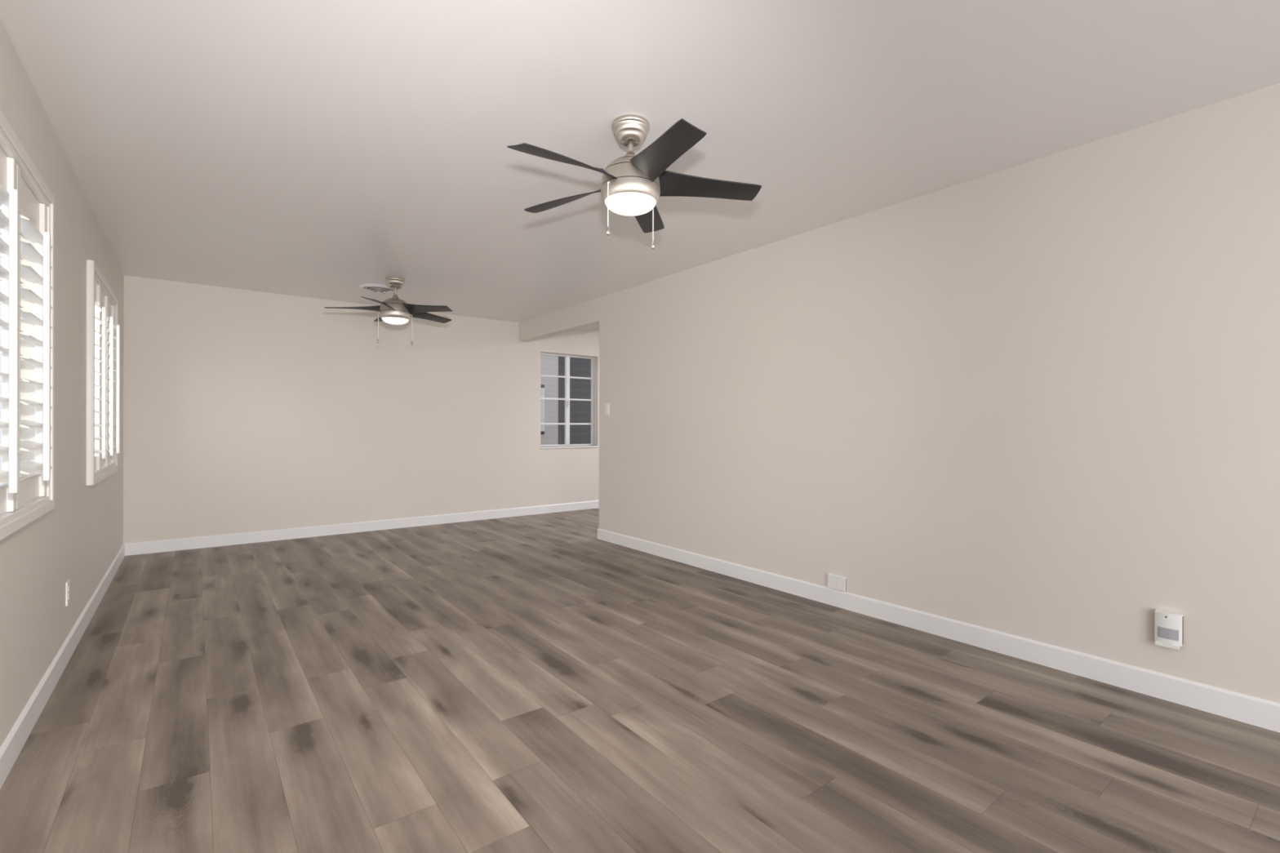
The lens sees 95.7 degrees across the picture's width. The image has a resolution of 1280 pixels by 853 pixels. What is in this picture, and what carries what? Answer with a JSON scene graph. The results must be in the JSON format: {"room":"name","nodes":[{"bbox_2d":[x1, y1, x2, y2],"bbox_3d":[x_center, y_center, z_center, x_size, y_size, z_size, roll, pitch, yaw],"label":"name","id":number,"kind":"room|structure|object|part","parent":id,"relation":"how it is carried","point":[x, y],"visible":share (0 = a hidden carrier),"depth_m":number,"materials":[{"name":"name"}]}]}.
{"room":"empty living room","nodes":[
{"label":"empty living room","id":0,"kind":"room"},
{"bbox_2d":[0,17,124,747],"bbox_3d":[-1.678,-0.082,1.252,0.150,2.440,9.430,0,0,-38],"label":"wall","id":1,"kind":"structure","parent":0,"point":[77,541],"depth_m":2.65,"materials":[{"name":"beige paint"}]},
{"bbox_2d":[0,204,1,484],"bbox_3d":[-2.037,-0.299,1.688,0.050,1.200,1.500,0,0,-38],"label":"window","id":2,"kind":"structure","parent":1,"relation":"in","point":[0,204],"depth_m":2.24,"materials":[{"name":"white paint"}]},
{"bbox_2d":[0,109,54,541],"bbox_3d":[-1.953,-0.302,1.751,0.103,1.293,1.618,0,0,-38],"label":"plantation shutter","id":3,"kind":"object","parent":1,"relation":"attached to","point":[36,222],"visible":1,"depth_m":2.02,"materials":[{"name":"white paint"}]},
{"bbox_3d":[-1.958,-0.302,1.747,0.028,1.169,0.495,0,0,-38],"label":"shutter panel","id":4,"kind":"part","parent":3,"relation":"part of","materials":[{"name":"white paint"}]},
{"bbox_3d":[-1.920,-0.261,1.777,0.018,0.930,0.024,0,0,-38],"label":"tilt rod","id":5,"kind":"part","parent":3,"relation":"part of","materials":[{"name":"white paint"}]},
{"bbox_3d":[-2.261,-0.304,2.142,0.028,1.169,0.495,0,0,-38],"label":"shutter panel","id":6,"kind":"part","parent":3,"relation":"part of","materials":[{"name":"white paint"}]},
{"bbox_3d":[-2.223,-0.262,2.172,0.018,0.930,0.024,0,0,-38],"label":"tilt rod","id":7,"kind":"part","parent":3,"relation":"part of","materials":[{"name":"white paint"}]},
{"bbox_2d":[0,543,124,789],"bbox_3d":[-1.613,1.085,1.298,0.012,0.106,9.418,0,0,-38],"label":"baseboard","id":8,"kind":"structure","parent":1,"relation":"attached to","point":[11,748],"depth_m":2.42,"materials":[{"name":"white paint"}]},
{"bbox_2d":[65,579,70,606],"bbox_3d":[-2.783,0.809,2.821,0.009,0.116,0.072,0,0,-38],"label":"wall outlet","id":9,"kind":"object","parent":1,"relation":"attached to","point":[68,583],"visible":1,"depth_m":2.81,"materials":[{"name":"white plastic"}]},
{"bbox_2d":[85,259,119,485],"bbox_3d":[-3.556,-0.309,3.839,0.103,1.293,1.327,0,0,-38],"label":"plantation shutter","id":10,"kind":"object","parent":1,"relation":"attached to","point":[103,328],"visible":0.97,"depth_m":3.64,"materials":[{"name":"white paint"}]},
{"bbox_3d":[-3.317,-0.308,3.517,0.028,1.169,0.398,0,0,-38],"label":"shutter panel","id":11,"kind":"part","parent":10,"relation":"part of","materials":[{"name":"white paint"}]},
{"bbox_3d":[-3.561,-0.309,3.835,0.028,1.169,0.398,0,0,-38],"label":"shutter panel","id":12,"kind":"part","parent":10,"relation":"part of","materials":[{"name":"white paint"}]},
{"bbox_3d":[-3.278,-0.267,3.547,0.018,0.930,0.024,0,0,-38],"label":"tilt rod","id":13,"kind":"part","parent":10,"relation":"part of","materials":[{"name":"white paint"}]},
{"bbox_3d":[-3.805,-0.311,4.153,0.028,1.169,0.398,0,0,-38],"label":"shutter panel","id":14,"kind":"part","parent":10,"relation":"part of","materials":[{"name":"white paint"}]},
{"bbox_3d":[-3.523,-0.268,3.865,0.018,0.930,0.024,0,0,-38],"label":"tilt rod","id":15,"kind":"part","parent":10,"relation":"part of","materials":[{"name":"white paint"}]},
{"bbox_3d":[-3.767,-0.269,4.183,0.018,0.930,0.024,0,0,-38],"label":"tilt rod","id":16,"kind":"part","parent":10,"relation":"part of","materials":[{"name":"white paint"}]},
{"bbox_2d":[123,275,599,543],"bbox_3d":[-1.812,-0.471,7.186,7.164,3.200,0.150,0,0,-38],"label":"wall","id":17,"kind":"structure","parent":0,"point":[245,411],"depth_m":5.95,"materials":[{"name":"beige paint"}]},
{"bbox_2d":[124,500,599,555],"bbox_3d":[-1.755,1.076,7.133,6.894,0.106,0.012,0,0,-38],"label":"baseboard","id":18,"kind":"structure","parent":17,"relation":"attached to","point":[184,544],"depth_m":6.04,"materials":[{"name":"white paint"}]},
{"bbox_2d":[540,352,598,448],"bbox_3d":[-0.973,-0.342,7.818,0.883,1.255,0.160,0,0,-38],"label":"window","id":19,"kind":"structure","parent":17,"relation":"in","point":[566,445],"depth_m":7.87,"materials":[{"name":"white paint"}]},
{"bbox_3d":[-0.964,0.276,7.805,0.883,0.018,0.125,0,0,-38],"label":"sill","id":20,"kind":"part","parent":19,"relation":"part of","materials":[{"name":"white paint"}]},
{"bbox_2d":[568,324,599,332],"bbox_3d":[0.910,-1.496,6.827,3.046,0.730,3.730,0,0,-38],"label":"ceiling","id":21,"kind":"structure","parent":0,"point":[596,326],"depth_m":7.65,"materials":[{"name":"beige paint"}]},
{"bbox_2d":[0,507,1279,852],"bbox_3d":[1.042,1.202,3.407,6.994,0.120,9.530,0,0,-38],"label":"floor","id":22,"kind":"structure","parent":0,"point":[535,683],"depth_m":2.22,"materials":[{"name":"brown wood"}]},
{"bbox_2d":[0,0,1279,322],"bbox_3d":[-0.112,-1.360,2.374,3.998,0.120,9.550,0,0,-38],"label":"ceiling","id":23,"kind":"structure","parent":0,"point":[325,149],"depth_m":2.37,"materials":[{"name":"paint"}]},
{"bbox_2d":[359,283,397,293],"bbox_3d":[-2.467,-1.287,5.470,0.336,0.047,0.336,0,0,-38],"label":"ceiling vent","id":24,"kind":"object","parent":23,"relation":"in","point":[376,288],"visible":0.98,"depth_m":5.41,"materials":[{"name":"white metal"}]},
{"bbox_2d":[324,276,452,345],"bbox_3d":[-2.193,-1.020,5.183,1.091,0.578,1.047,0,0,-38],"label":"ceiling fan","id":25,"kind":"object","parent":23,"relation":"hanging from","point":[394,310],"visible":1,"depth_m":5.08,"materials":[{"name":"black wood"}]},
{"bbox_3d":[-2.490,-1.043,5.034,0.452,0.078,0.110,0,0,-20],"label":"fan blade","id":26,"kind":"part","parent":25,"relation":"part of","materials":[{"name":"black wood"}]},
{"bbox_3d":[-2.380,-1.043,5.415,0.110,0.078,0.452,0,0,-38],"label":"fan blade","id":27,"kind":"part","parent":25,"relation":"part of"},
{"bbox_3d":[-2.162,-1.042,4.812,0.110,0.078,0.452,0,0,-2],"label":"fan blade","id":28,"kind":"part","parent":25,"relation":"part of","materials":[{"name":"black wood"}]},
{"bbox_3d":[-2.292,-0.885,5.092,0.018,0.234,0.006,0,0,-26],"label":"pull chain","id":29,"kind":"part","parent":25,"relation":"part of","materials":[{"name":"metal"}]},
{"bbox_3d":[-2.173,-0.933,5.149,0.220,0.045,0.220,0,0,-38],"label":"lamp shade","id":30,"kind":"part","parent":25,"relation":"part of","materials":[{"name":"white glass"}]},
{"bbox_3d":[-2.053,-0.885,5.201,0.018,0.234,0.006,0,0,-24],"label":"pull chain","id":31,"kind":"part","parent":25,"relation":"part of","materials":[{"name":"metal"}]},
{"bbox_3d":[-1.849,-1.041,5.054,0.452,0.078,0.110,0,0,16],"label":"fan blade","id":32,"kind":"part","parent":25,"relation":"part of","materials":[{"name":"black wood"}]},
{"bbox_3d":[-1.984,-1.042,5.427,0.110,0.078,0.452,0,0,34],"label":"fan blade","id":33,"kind":"part","parent":25,"relation":"part of","materials":[{"name":"black wood"}]},
{"bbox_2d":[506,114,761,248],"bbox_3d":[-0.065,-1.044,2.466,1.062,0.510,1.087,0,0,-38],"label":"ceiling fan","id":34,"kind":"object","parent":23,"relation":"hanging from","point":[632,184],"visible":1,"depth_m":2.42,"materials":[{"name":"black wood"}]},
{"bbox_3d":[-0.291,-1.053,2.265,0.452,0.078,0.110,0,0,-42],"label":"fan blade","id":35,"kind":"part","parent":34,"relation":"part of","materials":[{"name":"black wood"}]},
{"bbox_3d":[-0.333,-1.054,2.659,0.452,0.078,0.110,0,0,30],"label":"fan blade","id":36,"kind":"part","parent":34,"relation":"part of","materials":[{"name":"black wood"}]},
{"bbox_3d":[-0.132,-0.808,2.395,0.018,0.039,0.018,0,0,-38],"label":"pull knob","id":37,"kind":"part","parent":34,"relation":"part of","materials":[{"name":"silver metal"}]},
{"bbox_3d":[-0.129,-0.919,2.397,0.006,0.187,0.013,0,0,43],"label":"pull chain","id":38,"kind":"part","parent":34,"relation":"part of","materials":[{"name":"metal"}]},
{"bbox_3d":[-0.041,-0.944,2.490,0.220,0.045,0.220,0,0,-38],"label":"lamp shade","id":39,"kind":"part","parent":34,"relation":"part of","materials":[{"name":"white glass"}]},
{"bbox_3d":[0.029,-1.053,2.820,0.110,0.078,0.452,0,0,12],"label":"fan blade","id":40,"kind":"part","parent":34,"relation":"part of","materials":[{"name":"black wood"}]},
{"bbox_3d":[0.055,-0.919,2.576,0.013,0.187,0.006,0,0,-42],"label":"pull chain","id":41,"kind":"part","parent":34,"relation":"part of","materials":[{"name":"metal"}]},
{"bbox_3d":[0.058,-0.808,2.579,0.018,0.039,0.018,0,0,-38],"label":"pull knob","id":42,"kind":"part","parent":34,"relation":"part of","materials":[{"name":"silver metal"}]},
{"bbox_3d":[0.097,-1.052,2.183,0.110,0.078,0.452,0,0,-24],"label":"fan blade","id":43,"kind":"part","parent":34,"relation":"part of","materials":[{"name":"black wood"}]},
{"bbox_3d":[0.295,-1.052,2.526,0.452,0.078,0.110,0,0,-6],"label":"fan blade","id":44,"kind":"part","parent":34,"relation":"part of","materials":[{"name":"black wood"}]},
{"bbox_2d":[518,82,1279,703],"bbox_3d":[1.387,-0.078,3.604,0.120,2.440,9.430,0,0,-38],"label":"wall","id":45,"kind":"structure","parent":0,"point":[1038,400],"depth_m":2.89,"materials":[{"name":"beige paint"}]},
{"bbox_2d":[604,403,609,415],"bbox_3d":[-0.326,-0.168,5.727,0.012,0.116,0.072,0,0,-38],"label":"light switch","id":46,"kind":"object","parent":45,"relation":"attached to","point":[607,405],"visible":1,"depth_m":5.72,"materials":[{"name":"white plastic"}]},
{"bbox_2d":[827,573,846,591],"bbox_3d":[1.246,0.990,3.672,0.017,0.088,0.128,0,0,-38],"label":"blank wall plate","id":47,"kind":"object","parent":45,"relation":"attached to","point":[835,582],"visible":1,"depth_m":3.66,"materials":[{"name":"white plastic"}]},
{"bbox_2d":[597,528,1279,733],"bbox_3d":[1.935,1.092,2.877,0.132,0.106,7.602,0,0,-38],"label":"baseboard","id":48,"kind":"structure","parent":45,"relation":"attached to","point":[1260,713],"depth_m":2.87,"materials":[{"name":"white paint"}]},
{"bbox_2d":[1154,608,1183,649],"bbox_3d":[2.199,0.845,2.411,0.042,0.142,0.087,0,0,-38],"label":"night light","id":49,"kind":"object","parent":45,"relation":"attached to","point":[1168,626],"visible":1,"depth_m":2.40,"materials":[{"name":"white plastic"}]},
{"bbox_3d":[-1.857,1.307,11.741,12.644,0.130,7.120,0,0,-38],"label":"ground","id":50,"kind":"structure","parent":0,"visible":0},
{"bbox_2d":[540,355,558,444],"bbox_3d":[-2.365,-0.915,8.740,2.490,4.320,0.150,0,0,-38],"label":"wall","id":51,"kind":"structure","parent":50,"relation":"on","point":[549,364],"depth_m":9.35,"materials":[{"name":"white paint"}]},
{"bbox_2d":[540,384,544,434],"bbox_3d":[-1.556,-0.268,9.218,0.074,0.790,0.074,0,0,-38],"label":"drainpipe","id":52,"kind":"object","parent":51,"relation":"attached to","point":[542,393],"visible":0.78,"depth_m":9.19,"materials":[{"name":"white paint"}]},
{"bbox_2d":[558,356,591,444],"bbox_3d":[-0.970,-1.115,11.448,5.600,4.720,0.150,0,0,-38],"label":"wall","id":53,"kind":"structure","parent":50,"relation":"on","point":[580,388],"depth_m":11.17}
]}

